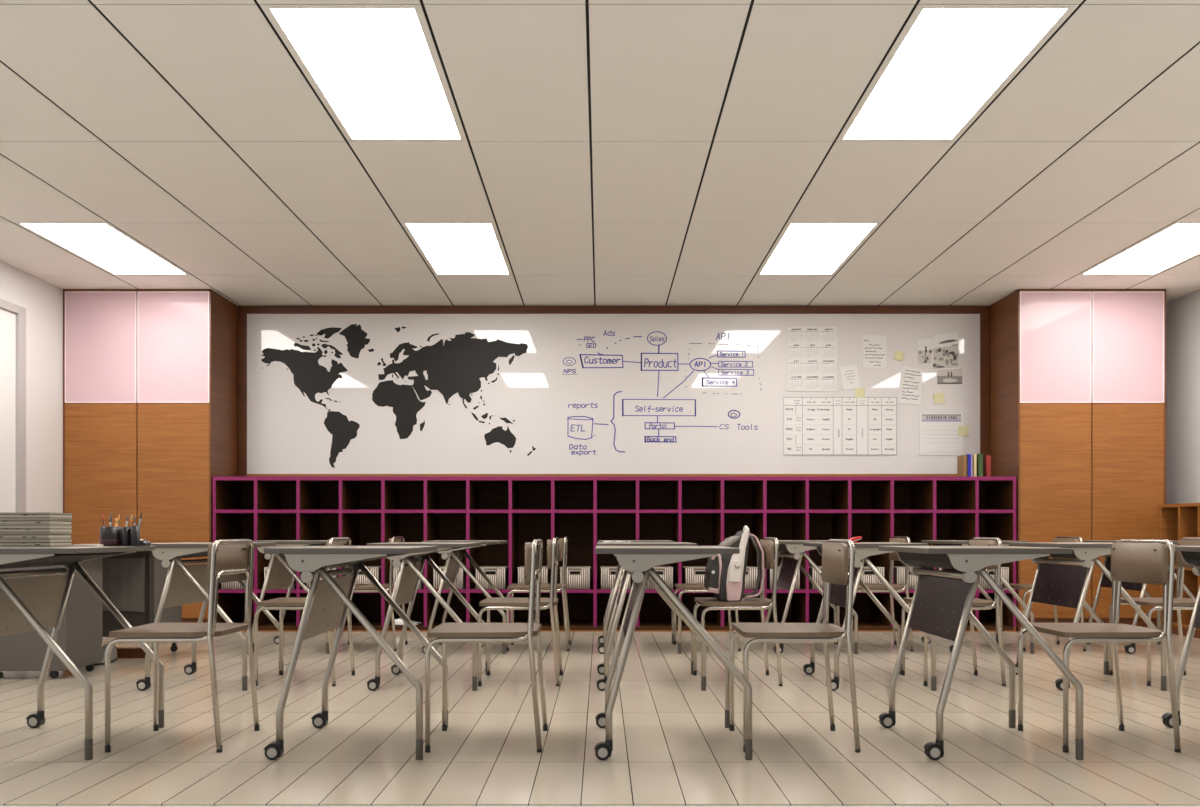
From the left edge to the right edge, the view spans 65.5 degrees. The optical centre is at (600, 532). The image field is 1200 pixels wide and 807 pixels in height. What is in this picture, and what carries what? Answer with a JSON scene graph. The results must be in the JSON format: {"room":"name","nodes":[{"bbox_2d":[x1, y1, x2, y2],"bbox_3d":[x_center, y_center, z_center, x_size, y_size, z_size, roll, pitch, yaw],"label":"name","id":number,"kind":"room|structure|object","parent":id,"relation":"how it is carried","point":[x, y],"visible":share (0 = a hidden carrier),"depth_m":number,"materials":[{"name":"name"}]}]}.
{"room":"classroom","nodes":[
{"label":"classroom","id":0,"kind":"room"},
{"bbox_2d":[0,261,62,512],"bbox_3d":[-4.300,-0.673,5.373,0.120,2.900,5.394,0,0,0],"label":"wall","id":1,"kind":"structure","parent":0,"point":[42,300],"depth_m":7.08,"materials":[{"name":"paint"}]},
{"bbox_2d":[0,299,25,511],"bbox_3d":[-4.211,-0.433,6.145,0.079,2.420,1.370,0,0,0],"label":"door","id":2,"kind":"structure","parent":1,"relation":"in","point":[12,316],"depth_m":6.71,"materials":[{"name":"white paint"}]},
{"bbox_2d":[0,806,1199,806],"bbox_3d":[0.240,0.839,2.450,9.160,0.116,0.448,0,0,0],"label":"trim","id":3,"kind":"structure","parent":1,"relation":"attached to","point":[0,806],"depth_m":2.67,"materials":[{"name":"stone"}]},
{"bbox_2d":[0,0,1199,305],"bbox_3d":[0.240,-1.983,5.313,8.960,0.120,5.274,0,0,0],"label":"ceiling","id":4,"kind":"structure","parent":0,"point":[617,152],"depth_m":4.73,"materials":[{"name":"tile"}]},
{"bbox_2d":[13,222,190,274],"bbox_3d":[-3.348,-1.938,6.367,0.587,0.030,1.183,0,0,0],"label":"recessed light","id":5,"kind":"object","parent":4,"relation":"in","point":[103,245],"visible":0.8,"depth_m":6.28,"materials":[{"name":"plastic"}]},
{"bbox_2d":[260,4,466,140],"bbox_3d":[-0.950,-1.938,3.990,0.587,0.030,1.183,0,0,0],"label":"recessed light","id":6,"kind":"object","parent":4,"relation":"in","point":[376,69],"visible":0.95,"depth_m":3.86,"materials":[{"name":"plastic"}]},
{"bbox_2d":[400,222,512,274],"bbox_3d":[-0.950,-1.938,6.367,0.587,0.030,1.183,0,0,0],"label":"recessed light","id":7,"kind":"object","parent":4,"relation":"in","point":[448,248],"visible":0.86,"depth_m":6.28,"materials":[{"name":"plastic"}]},
{"bbox_2d":[756,222,881,274],"bbox_3d":[1.448,-1.938,6.367,0.587,0.030,1.183,0,0,0],"label":"recessed light","id":8,"kind":"object","parent":4,"relation":"in","point":[801,248],"visible":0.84,"depth_m":6.28,"materials":[{"name":"plastic"}]},
{"bbox_2d":[836,4,1078,140],"bbox_3d":[1.448,-1.938,3.990,0.587,0.030,1.183,0,0,0],"label":"recessed light","id":9,"kind":"object","parent":4,"relation":"in","point":[948,63],"visible":0.94,"depth_m":3.86,"materials":[{"name":"plastic"}]},
{"bbox_2d":[1078,222,1199,274],"bbox_3d":[3.846,-1.938,6.367,0.587,0.030,1.183,0,0,0],"label":"recessed light","id":10,"kind":"object","parent":4,"relation":"in","point":[1177,243],"visible":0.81,"depth_m":6.43,"materials":[{"name":"plastic"}]},
{"bbox_2d":[0,631,1199,805],"bbox_3d":[0.240,0.837,5.363,9.160,0.120,5.374,0,0,0],"label":"floor","id":11,"kind":"structure","parent":0,"point":[673,746],"depth_m":3.69,"materials":[{"name":"wood"}]},
{"bbox_2d":[0,546,163,759],"bbox_3d":[-2.017,0.414,3.465,0.543,0.726,0.574,0,0,0],"label":"desk","id":12,"kind":"object","parent":11,"relation":"on","point":[38,604],"visible":1,"depth_m":3.49,"materials":[{"name":"grey metal"}]},
{"bbox_2d":[0,539,71,546],"bbox_3d":[-2.138,0.037,3.469,0.264,0.028,0.142,0,0,-1],"label":"bundle","id":13,"kind":"object","parent":12,"relation":"on","point":[3,542],"visible":0.99,"depth_m":3.40,"materials":[{"name":"grey paper"}]},
{"bbox_2d":[0,533,70,538],"bbox_3d":[-2.140,0.012,3.468,0.264,0.022,0.142,0,0,1],"label":"bundle","id":14,"kind":"object","parent":13,"relation":"on","point":[2,535],"visible":0.97,"depth_m":3.40,"materials":[{"name":"grey paper"}]},
{"bbox_2d":[0,525,71,532],"bbox_3d":[-2.139,-0.013,3.471,0.264,0.029,0.142,0,0,0],"label":"bundle","id":15,"kind":"object","parent":14,"relation":"on","point":[3,528],"visible":0.91,"depth_m":3.40,"materials":[{"name":"grey paper"}]},
{"bbox_2d":[0,519,71,525],"bbox_3d":[-2.139,-0.040,3.470,0.264,0.024,0.142,0,0,-1],"label":"bundle","id":16,"kind":"object","parent":15,"relation":"on","point":[60,522],"visible":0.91,"depth_m":3.40,"materials":[{"name":"grey paper"}]},
{"bbox_2d":[0,512,71,518],"bbox_3d":[-2.137,-0.063,3.469,0.264,0.023,0.142,0,0,1],"label":"bundle","id":17,"kind":"object","parent":16,"relation":"on","point":[3,515],"visible":0.93,"depth_m":3.40,"materials":[{"name":"grey paper"}]},
{"bbox_2d":[0,553,124,568],"bbox_3d":[-2.059,0.097,3.465,0.312,0.060,0.544,0,0,0],"label":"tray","id":18,"kind":"object","parent":12,"relation":"on","point":[7,560],"depth_m":3.39,"materials":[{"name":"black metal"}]},
{"bbox_2d":[99,526,143,545],"bbox_3d":[-1.869,0.012,3.630,0.154,0.078,0.080,0,0,0],"label":"pen holder","id":19,"kind":"object","parent":12,"relation":"on","point":[109,536],"visible":0.88,"depth_m":3.61,"materials":[{"name":"black metal"}]},
{"bbox_2d":[100,527,120,545],"bbox_3d":[-1.908,0.013,3.630,0.074,0.076,0.074,0,0,0],"label":"cup","id":20,"kind":"object","parent":19,"relation":"on","point":[109,536],"depth_m":3.60,"materials":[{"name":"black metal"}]},
{"bbox_2d":[121,527,129,544],"bbox_3d":[-1.850,0.014,3.635,0.038,0.074,0.038,0,0,0],"label":"cup","id":21,"kind":"object","parent":19,"relation":"on","point":[125,531],"depth_m":3.62,"materials":[{"name":"black metal"}]},
{"bbox_2d":[130,526,139,544],"bbox_3d":[-1.812,0.012,3.630,0.036,0.078,0.036,0,0,0],"label":"cup","id":22,"kind":"object","parent":19,"relation":"on","point":[134,530],"depth_m":3.62,"materials":[{"name":"black metal"}]},
{"bbox_2d":[0,545,181,677],"bbox_3d":[-3.370,0.428,5.555,1.260,0.698,1.250,0,0,0],"label":"desk","id":23,"kind":"object","parent":11,"relation":"on","point":[84,624],"visible":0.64,"depth_m":5.14,"materials":[{"name":"grey metal"}]},
{"bbox_2d":[102,558,144,611],"bbox_3d":[-3.020,0.325,5.791,0.370,0.335,0.015,0,0,0],"label":"panel","id":24,"kind":"object","parent":23,"relation":"attached to","point":[123,579],"visible":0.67,"depth_m":5.79,"materials":[{"name":"grey metal"}]},
{"bbox_2d":[63,289,237,622],"bbox_3d":[-3.655,-0.572,7.647,1.165,2.698,0.595,0,0,0],"label":"wardrobe","id":25,"kind":"object","parent":11,"relation":"on","point":[150,376],"visible":0.71,"depth_m":7.35,"materials":[{"name":"brown wood"}]},
{"bbox_2d":[105,539,258,752],"bbox_3d":[-1.552,0.400,3.491,0.416,0.754,0.381,0,0,0],"label":"chair","id":26,"kind":"object","parent":11,"relation":"on","point":[227,558],"visible":1,"depth_m":3.41,"materials":[{"name":"beige"}]},
{"bbox_2d":[136,542,283,690],"bbox_3d":[-2.017,0.414,4.868,0.543,0.726,0.574,0,0,0],"label":"desk","id":27,"kind":"object","parent":11,"relation":"on","point":[184,584],"visible":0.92,"depth_m":4.65,"materials":[{"name":"grey metal"}]},
{"bbox_2d":[177,547,254,557],"bbox_3d":[-2.059,0.097,4.868,0.312,0.060,0.544,0,0,0],"label":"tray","id":28,"kind":"object","parent":27,"relation":"on","point":[182,552],"depth_m":4.59,"materials":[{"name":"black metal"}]},
{"bbox_2d":[247,540,351,653],"bbox_3d":[-2.017,0.414,6.272,0.543,0.726,0.574,0,0,0],"label":"desk","id":29,"kind":"object","parent":11,"relation":"on","point":[279,574],"visible":0.64,"depth_m":6.01,"materials":[{"name":"grey metal"}]},
{"bbox_2d":[254,537,354,685],"bbox_3d":[-1.552,0.400,4.918,0.416,0.754,0.381,0,0,1],"label":"chair","id":30,"kind":"object","parent":11,"relation":"on","point":[286,603],"visible":0.51,"depth_m":4.75,"materials":[{"name":"beige"}]},
{"bbox_2d":[264,546,447,759],"bbox_3d":[-0.881,0.414,3.465,0.543,0.726,0.574,0,0,0],"label":"desk","id":31,"kind":"object","parent":11,"relation":"on","point":[328,603],"visible":0.99,"depth_m":3.20,"materials":[{"name":"grey metal"}]},
{"bbox_2d":[321,554,403,567],"bbox_3d":[-0.924,0.097,3.465,0.312,0.060,0.544,0,0,0],"label":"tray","id":32,"kind":"object","parent":31,"relation":"on","point":[327,560],"depth_m":3.18,"materials":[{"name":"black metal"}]},
{"bbox_2d":[334,536,407,650],"bbox_3d":[-1.552,0.400,6.318,0.416,0.754,0.381,0,0,0],"label":"chair","id":33,"kind":"object","parent":11,"relation":"on","point":[388,587],"visible":0.44,"depth_m":6.14,"materials":[{"name":"beige"}]},
{"bbox_2d":[367,542,486,690],"bbox_3d":[-0.881,0.414,4.868,0.543,0.726,0.574,0,0,0],"label":"desk","id":34,"kind":"object","parent":11,"relation":"on","point":[408,578],"visible":0.86,"depth_m":4.60,"materials":[{"name":"grey metal"}]},
{"bbox_2d":[408,547,460,557],"bbox_3d":[-0.924,0.097,4.868,0.312,0.060,0.544,0,0,0],"label":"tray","id":35,"kind":"object","parent":34,"relation":"on","point":[422,554],"depth_m":4.76,"materials":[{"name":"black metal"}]},
{"bbox_2d":[422,540,510,653],"bbox_3d":[-0.881,0.414,6.272,0.543,0.726,0.574,0,0,0],"label":"desk","id":36,"kind":"object","parent":11,"relation":"on","point":[452,565],"visible":0.63,"depth_m":6.01,"materials":[{"name":"grey metal"}]},
{"bbox_2d":[453,544,490,551],"bbox_3d":[-0.924,0.097,6.272,0.312,0.060,0.544,0,0,0],"label":"tray","id":37,"kind":"object","parent":36,"relation":"on","point":[460,549],"depth_m":6.18,"materials":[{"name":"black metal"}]},
{"bbox_2d":[425,539,547,752],"bbox_3d":[-0.417,0.400,3.491,0.416,0.754,0.381,0,0,0],"label":"chair","id":38,"kind":"object","parent":11,"relation":"on","point":[445,633],"visible":1,"depth_m":3.32,"materials":[{"name":"beige"}]},
{"bbox_2d":[478,537,562,685],"bbox_3d":[-0.417,0.400,4.918,0.416,0.754,0.381,0,0,0],"label":"chair","id":39,"kind":"object","parent":11,"relation":"on","point":[552,545],"visible":0.96,"depth_m":4.74,"materials":[{"name":"beige"}]},
{"bbox_2d":[506,536,570,650],"bbox_3d":[-0.417,0.400,6.318,0.416,0.754,0.381,0,0,0],"label":"chair","id":40,"kind":"object","parent":11,"relation":"on","point":[563,542],"visible":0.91,"depth_m":6.14,"materials":[{"name":"beige"}]},
{"bbox_2d":[213,476,1015,631],"bbox_3d":[0.106,0.166,7.620,6.328,1.222,0.540,0,0,0],"label":"cubby shelf","id":41,"kind":"object","parent":11,"relation":"on","point":[518,510],"visible":0.56,"depth_m":7.77,"materials":[{"name":"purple wood"}]},
{"bbox_2d":[221,566,253,588],"bbox_3d":[-2.884,0.358,7.520,0.248,0.174,0.292,0,0,0],"label":"storage basket","id":42,"kind":"object","parent":41,"relation":"on","point":[235,584],"visible":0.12,"depth_m":7.38,"materials":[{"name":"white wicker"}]},
{"bbox_2d":[356,566,380,583],"bbox_3d":[-1.877,0.358,7.520,0.248,0.174,0.292,0,0,0],"label":"storage basket","id":43,"kind":"object","parent":41,"relation":"on","point":[375,570],"visible":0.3,"depth_m":7.38,"materials":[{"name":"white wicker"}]},
{"bbox_2d":[393,567,423,588],"bbox_3d":[-1.543,0.358,7.520,0.248,0.174,0.292,0,0,0],"label":"storage basket","id":44,"kind":"object","parent":41,"relation":"on","point":[395,572],"visible":0.06,"depth_m":7.38,"materials":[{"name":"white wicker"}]},
{"bbox_2d":[433,566,465,588],"bbox_3d":[-1.208,0.358,7.520,0.248,0.174,0.292,0,0,0],"label":"storage basket","id":45,"kind":"object","parent":41,"relation":"on","point":[460,583],"visible":0.36,"depth_m":7.38,"materials":[{"name":"white plastic"}]},
{"bbox_2d":[475,566,508,588],"bbox_3d":[-0.874,0.358,7.520,0.248,0.174,0.292,0,0,0],"label":"storage basket","id":46,"kind":"object","parent":41,"relation":"on","point":[498,575],"visible":0.72,"depth_m":7.38,"materials":[{"name":"white plastic"}]},
{"bbox_2d":[517,566,549,583],"bbox_3d":[-0.540,0.358,7.520,0.248,0.174,0.292,0,0,0],"label":"storage basket","id":47,"kind":"object","parent":41,"relation":"on","point":[545,579],"visible":0.33,"depth_m":7.38,"materials":[{"name":"white plastic"}]},
{"bbox_2d":[560,566,590,588],"bbox_3d":[-0.205,0.358,7.520,0.248,0.174,0.292,0,0,0],"label":"storage basket","id":48,"kind":"object","parent":41,"relation":"on","point":[577,577],"visible":0.87,"depth_m":7.38,"materials":[{"name":"white plastic"}]},
{"bbox_2d":[600,566,630,588],"bbox_3d":[0.117,0.358,7.520,0.248,0.174,0.292,0,0,0],"label":"storage basket","id":49,"kind":"object","parent":41,"relation":"on","point":[608,573],"visible":0.58,"depth_m":7.38,"materials":[{"name":"white plastic"}]},
{"bbox_2d":[646,566,672,588],"bbox_3d":[0.451,0.358,7.520,0.248,0.174,0.292,0,0,0],"label":"storage basket","id":50,"kind":"object","parent":41,"relation":"on","point":[665,572],"visible":0.46,"depth_m":7.38,"materials":[{"name":"white plastic"}]},
{"bbox_2d":[682,566,705,583],"bbox_3d":[0.785,0.358,7.520,0.248,0.174,0.292,0,0,0],"label":"storage basket","id":51,"kind":"object","parent":41,"relation":"on","point":[690,574],"visible":0.48,"depth_m":7.38,"materials":[{"name":"white plastic"}]},
{"bbox_2d":[744,566,756,588],"bbox_3d":[1.120,0.358,7.520,0.248,0.174,0.292,0,0,0],"label":"storage basket","id":52,"kind":"object","parent":41,"relation":"on","point":[751,571],"visible":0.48,"depth_m":7.38,"materials":[{"name":"white plastic"}]},
{"bbox_2d":[767,566,799,588],"bbox_3d":[1.454,0.358,7.520,0.248,0.174,0.292,0,0,0],"label":"storage basket","id":53,"kind":"object","parent":41,"relation":"on","point":[769,571],"visible":0.09,"depth_m":7.38,"materials":[{"name":"white plastic"}]},
{"bbox_2d":[809,566,823,588],"bbox_3d":[1.788,0.358,7.520,0.248,0.174,0.292,0,0,0],"label":"storage basket","id":54,"kind":"object","parent":41,"relation":"on","point":[813,573],"visible":0.16,"depth_m":7.38,"materials":[{"name":"white plastic"}]},
{"bbox_2d":[860,566,884,583],"bbox_3d":[2.123,0.358,7.520,0.248,0.174,0.292,0,0,0],"label":"storage basket","id":55,"kind":"object","parent":41,"relation":"on","point":[868,576],"visible":0.44,"depth_m":7.38,"materials":[{"name":"white plastic"}]},
{"bbox_2d":[894,566,917,588],"bbox_3d":[2.457,0.358,7.520,0.248,0.174,0.292,0,0,0],"label":"storage basket","id":56,"kind":"object","parent":41,"relation":"on","point":[899,571],"visible":0.23,"depth_m":7.38,"materials":[{"name":"white plastic"}]},
{"bbox_2d":[957,455,965,475],"bbox_3d":[2.870,-0.530,7.426,0.020,0.170,0.132,0,0,0],"label":"book","id":57,"kind":"object","parent":41,"relation":"on","point":[961,460],"visible":0.84,"depth_m":7.41,"materials":[{"name":"brown paper"}]},
{"bbox_2d":[973,454,976,475],"bbox_3d":[2.951,-0.533,7.421,0.020,0.176,0.122,0,0,0],"label":"book","id":58,"kind":"object","parent":41,"relation":"on","point":[974,455],"visible":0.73,"depth_m":7.36,"materials":[{"name":"beige paper"}]},
{"bbox_2d":[977,454,982,475],"bbox_3d":[2.995,-0.535,7.421,0.033,0.180,0.122,0,0,0],"label":"book","id":59,"kind":"object","parent":41,"relation":"on","point":[979,456],"visible":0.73,"depth_m":7.36,"materials":[{"name":"green paper"}]},
{"bbox_2d":[983,455,990,475],"bbox_3d":[3.057,-0.529,7.421,0.034,0.168,0.122,0,0,0],"label":"book","id":60,"kind":"object","parent":41,"relation":"on","point":[987,458],"visible":0.8,"depth_m":7.36,"materials":[{"name":"red paper"}]},
{"bbox_2d":[979,567,1008,588],"bbox_3d":[3.108,0.358,7.520,0.248,0.174,0.292,0,0,0],"label":"storage basket","id":61,"kind":"object","parent":41,"relation":"on","point":[1004,570],"visible":0.27,"depth_m":7.38,"materials":[{"name":"white plastic"}]},
{"bbox_2d":[598,540,681,653],"bbox_3d":[0.248,0.414,6.272,0.543,0.726,0.574,0,0,0],"label":"desk","id":62,"kind":"object","parent":11,"relation":"on","point":[601,639],"visible":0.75,"depth_m":6.00,"materials":[{"name":"grey metal"}]},
{"bbox_2d":[596,542,705,690],"bbox_3d":[0.248,0.414,4.868,0.543,0.726,0.574,0,0,0],"label":"desk","id":63,"kind":"object","parent":11,"relation":"on","point":[602,669],"visible":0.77,"depth_m":4.60,"materials":[{"name":"grey metal"}]},
{"bbox_2d":[594,546,751,759],"bbox_3d":[0.248,0.414,3.465,0.543,0.726,0.574,0,0,0],"label":"desk","id":64,"kind":"object","parent":11,"relation":"on","point":[635,560],"visible":0.99,"depth_m":3.19,"materials":[{"name":"grey metal"}]},
{"bbox_2d":[674,536,740,650],"bbox_3d":[0.713,0.400,6.318,0.416,0.754,0.381,0,0,0],"label":"chair","id":65,"kind":"object","parent":11,"relation":"on","point":[678,586],"visible":0.23,"depth_m":6.15,"materials":[{"name":"beige metal"}]},
{"bbox_2d":[693,537,782,685],"bbox_3d":[0.713,0.400,4.918,0.416,0.754,0.381,0,0,0],"label":"chair","id":66,"kind":"object","parent":11,"relation":"on","point":[767,544],"visible":0.87,"depth_m":4.75,"materials":[{"name":"beige metal"}]},
{"bbox_2d":[704,526,764,600],"bbox_3d":[0.700,0.156,4.913,0.294,0.390,0.285,0,0,0],"label":"backpack","id":67,"kind":"object","parent":66,"relation":"on","point":[725,574],"visible":0.93,"depth_m":4.81,"materials":[{"name":"grey fabric"}]},
{"bbox_2d":[729,539,860,752],"bbox_3d":[0.713,0.400,3.491,0.416,0.754,0.381,0,0,0],"label":"chair","id":68,"kind":"object","parent":11,"relation":"on","point":[836,555],"visible":0.98,"depth_m":3.34,"materials":[{"name":"beige"}]},
{"bbox_2d":[762,540,857,653],"bbox_3d":[1.383,0.414,6.272,0.543,0.726,0.574,0,0,0],"label":"desk","id":69,"kind":"object","parent":11,"relation":"on","point":[790,565],"visible":0.79,"depth_m":6.03,"materials":[{"name":"grey metal"}]},
{"bbox_2d":[774,544,788,551],"bbox_3d":[1.341,0.097,6.272,0.312,0.060,0.544,0,0,0],"label":"tray","id":70,"kind":"object","parent":69,"relation":"on","point":[782,547],"depth_m":6.14,"materials":[{"name":"black metal"}]},
{"bbox_2d":[803,542,935,690],"bbox_3d":[1.383,0.414,4.868,0.543,0.726,0.574,0,0,0],"label":"desk","id":71,"kind":"object","parent":11,"relation":"on","point":[863,550],"visible":0.68,"depth_m":4.60,"materials":[{"name":"grey metal"}]},
{"bbox_2d":[837,536,912,650],"bbox_3d":[1.848,0.400,6.318,0.416,0.754,0.381,0,0,1],"label":"chair","id":72,"kind":"object","parent":11,"relation":"on","point":[893,556],"visible":0.61,"depth_m":6.23,"materials":[{"name":"beige"}]},
{"bbox_2d":[901,537,1005,685],"bbox_3d":[1.848,0.400,4.918,0.416,0.754,0.381,0,0,0],"label":"chair","id":73,"kind":"object","parent":11,"relation":"on","point":[978,604],"visible":0.52,"depth_m":4.75,"materials":[{"name":"beige"}]},
{"bbox_2d":[921,540,1033,653],"bbox_3d":[2.518,0.414,6.272,0.543,0.726,0.574,0,0,0],"label":"desk","id":74,"kind":"object","parent":11,"relation":"on","point":[933,542],"visible":0.11,"depth_m":6.01,"materials":[{"name":"grey metal"}]},
{"bbox_2d":[932,543,961,545],"bbox_3d":[2.476,0.097,6.272,0.312,0.060,0.544,0,0,0],"label":"tray","id":75,"kind":"object","parent":74,"relation":"on","point":[959,544],"depth_m":6.26,"materials":[{"name":"black metal"}]},
{"bbox_2d":[878,546,1083,759],"bbox_3d":[1.383,0.414,3.465,0.543,0.726,0.574,0,0,0],"label":"desk","id":76,"kind":"object","parent":11,"relation":"on","point":[941,606],"visible":1,"depth_m":3.26,"materials":[{"name":"grey metal"}]},
{"bbox_2d":[898,552,954,568],"bbox_3d":[1.341,0.097,3.465,0.312,0.060,0.544,0,0,0],"label":"tray","id":77,"kind":"object","parent":76,"relation":"on","point":[947,559],"depth_m":3.44,"materials":[{"name":"black metal"}]},
{"bbox_2d":[1000,536,1085,650],"bbox_3d":[2.983,0.400,6.318,0.416,0.754,0.381,0,0,0],"label":"chair","id":78,"kind":"object","parent":11,"relation":"on","point":[1059,538],"visible":0.38,"depth_m":6.27,"materials":[{"name":"beige"}]},
{"bbox_2d":[989,289,1165,631],"bbox_3d":[3.868,-0.572,7.647,1.164,2.698,0.595,0,0,0],"label":"wardrobe","id":79,"kind":"object","parent":11,"relation":"on","point":[1077,377],"visible":0.74,"depth_m":7.35,"materials":[{"name":"brown wood"}]},
{"bbox_2d":[1009,542,1166,690],"bbox_3d":[2.518,0.414,4.868,0.543,0.726,0.574,0,0,0],"label":"desk","id":80,"kind":"object","parent":11,"relation":"on","point":[1054,583],"visible":0.84,"depth_m":4.74,"materials":[{"name":"grey metal"}]},
{"bbox_2d":[1023,546,1076,557],"bbox_3d":[2.476,0.097,4.868,0.312,0.060,0.544,0,0,0],"label":"tray","id":81,"kind":"object","parent":80,"relation":"on","point":[1074,555],"depth_m":4.71,"materials":[{"name":"black metal"}]},
{"bbox_2d":[1018,539,1180,752],"bbox_3d":[1.848,0.400,3.491,0.416,0.754,0.381,0,0,0],"label":"chair","id":82,"kind":"object","parent":11,"relation":"on","point":[1145,561],"visible":0.98,"depth_m":3.38,"materials":[{"name":"beige"}]},
{"bbox_2d":[1083,540,1195,653],"bbox_3d":[3.648,0.414,6.272,0.543,0.726,0.574,0,0,0],"label":"desk","id":83,"kind":"object","parent":11,"relation":"on","point":[1104,581],"visible":0.34,"depth_m":6.39,"materials":[{"name":"grey metal"}]},
{"bbox_2d":[1109,537,1199,685],"bbox_3d":[2.983,0.400,4.918,0.416,0.754,0.381,0,0,1],"label":"chair","id":84,"kind":"object","parent":11,"relation":"on","point":[1179,603],"visible":0.74,"depth_m":4.97,"materials":[{"name":"beige"}]},
{"bbox_2d":[1159,503,1199,638],"bbox_3d":[4.550,0.277,6.268,0.330,1.000,2.135,0,0,0],"label":"bookcase","id":85,"kind":"object","parent":11,"relation":"on","point":[1177,522],"visible":0.38,"depth_m":7.08,"materials":[{"name":"brown wood"}]},
{"bbox_2d":[1161,546,1199,727],"bbox_3d":[2.518,0.414,3.465,0.543,0.726,0.574,0,0,0],"label":"desk","id":86,"kind":"object","parent":11,"relation":"on","point":[1190,555],"visible":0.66,"depth_m":3.72,"materials":[{"name":"grey metal"}]},
{"bbox_2d":[1181,551,1199,564],"bbox_3d":[2.476,0.097,3.465,0.312,0.060,0.544,0,0,0],"label":"tray","id":87,"kind":"object","parent":86,"relation":"on","point":[1190,558],"depth_m":3.70,"materials":[{"name":"black metal"}]},
{"bbox_2d":[1166,289,1199,503],"bbox_3d":[4.780,-0.673,5.373,0.120,2.900,5.394,0,0,0],"label":"wall","id":88,"kind":"structure","parent":0,"point":[1183,312],"depth_m":7.58,"materials":[{"name":"paint"}]},
{"bbox_3d":[0.240,-0.673,8.010,8.960,2.900,0.120,0,0,0],"label":"wall","id":89,"kind":"structure","parent":0,"visible":0},
{"bbox_2d":[238,306,988,475],"bbox_3d":[0.107,-1.185,7.915,6.350,1.471,0.064,0,0,0],"label":"whiteboard","id":90,"kind":"object","parent":89,"relation":"attached to","point":[595,390],"visible":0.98,"depth_m":7.89,"materials":[{"name":"white"}]},
{"bbox_2d":[261,324,535,467],"bbox_3d":[-1.714,-1.157,7.893,2.333,1.221,0.003,0,0,0],"label":"decal","id":91,"kind":"object","parent":90,"relation":"attached to","point":[458,365],"visible":1,"depth_m":7.89,"materials":[{"name":"black plastic"}]},
{"bbox_2d":[788,327,836,390],"bbox_3d":[1.786,-1.471,7.891,0.414,0.544,0.006,0,0,0],"label":"wall calendar","id":92,"kind":"object","parent":90,"relation":"attached to","point":[812,351],"visible":1,"depth_m":7.89,"materials":[{"name":"white paper"}]},
{"bbox_2d":[783,397,896,454],"bbox_3d":[2.021,-0.903,7.891,0.958,0.492,0.006,0,0,0],"label":"timetable","id":93,"kind":"object","parent":90,"relation":"attached to","point":[811,425],"visible":1,"depth_m":7.89,"materials":[{"name":"white paper"}]},
{"bbox_2d":[840,365,860,389],"bbox_3d":[2.107,-1.315,7.891,0.177,0.210,0.006,0,0,0],"label":"note","id":94,"kind":"object","parent":90,"relation":"attached to","point":[849,374],"visible":1,"depth_m":7.89,"materials":[{"name":"white paper"}]},
{"bbox_2d":[855,388,864,397],"bbox_3d":[2.188,-1.184,7.890,0.084,0.084,0.008,0,0,0],"label":"sticky note","id":95,"kind":"object","parent":90,"relation":"attached to","point":[859,392],"visible":1,"depth_m":7.89,"materials":[{"name":"beige paper"}]},
{"bbox_2d":[862,335,886,367],"bbox_3d":[2.312,-1.534,7.891,0.207,0.282,0.006,0,0,0],"label":"letter","id":96,"kind":"object","parent":90,"relation":"attached to","point":[874,347],"visible":1,"depth_m":7.89,"materials":[{"name":"white paper"}]},
{"bbox_2d":[898,366,922,404],"bbox_3d":[2.614,-1.244,7.891,0.207,0.326,0.006,0,0,0],"label":"note","id":97,"kind":"object","parent":90,"relation":"attached to","point":[910,390],"visible":1,"depth_m":7.89,"materials":[{"name":"white paper"}]},
{"bbox_2d":[917,338,932,364],"bbox_3d":[2.745,-1.533,7.891,0.152,0.224,0.006,0,0,0],"label":"photograph","id":98,"kind":"object","parent":90,"relation":"attached to","point":[924,346],"visible":1,"depth_m":7.89,"materials":[{"name":"white paper"}]},
{"bbox_2d":[918,346,931,363],"bbox_3d":[2.747,-1.504,7.889,0.136,0.152,0.001,0,0,0],"label":"picture","id":99,"kind":"object","parent":98,"relation":"attached to","point":[924,352],"depth_m":7.89,"materials":[{"name":"grey paper"}]},
{"bbox_2d":[933,392,944,403],"bbox_3d":[2.857,-1.139,7.890,0.105,0.105,0.008,0,0,0],"label":"sticky note","id":100,"kind":"object","parent":90,"relation":"attached to","point":[938,397],"visible":1,"depth_m":7.89,"materials":[{"name":"beige paper"}]},
{"bbox_2d":[919,413,962,454],"bbox_3d":[2.877,-0.835,7.891,0.370,0.353,0.006,0,0,0],"label":"sheet","id":101,"kind":"object","parent":90,"relation":"attached to","point":[938,432],"visible":1,"depth_m":7.89,"materials":[{"name":"white paper"}]},
{"bbox_2d":[931,332,959,369],"bbox_3d":[2.913,-1.537,7.889,0.244,0.326,0.010,0,0,0],"label":"photograph","id":102,"kind":"object","parent":90,"relation":"attached to","point":[945,347],"visible":1,"depth_m":7.89,"materials":[{"name":"white paper"}]},
{"bbox_2d":[937,368,961,383],"bbox_3d":[2.948,-1.328,7.892,0.212,0.135,0.006,0,0,0],"label":"photograph","id":103,"kind":"object","parent":90,"relation":"attached to","point":[947,376],"visible":1,"depth_m":7.89,"materials":[{"name":"white paper"}]},
{"bbox_2d":[958,426,968,435],"bbox_3d":[3.062,-0.863,7.888,0.089,0.089,0.012,0,0,0],"label":"sticky note","id":104,"kind":"object","parent":90,"relation":"attached to","point":[962,430],"visible":1,"depth_m":7.88,"materials":[{"name":"beige paper"}]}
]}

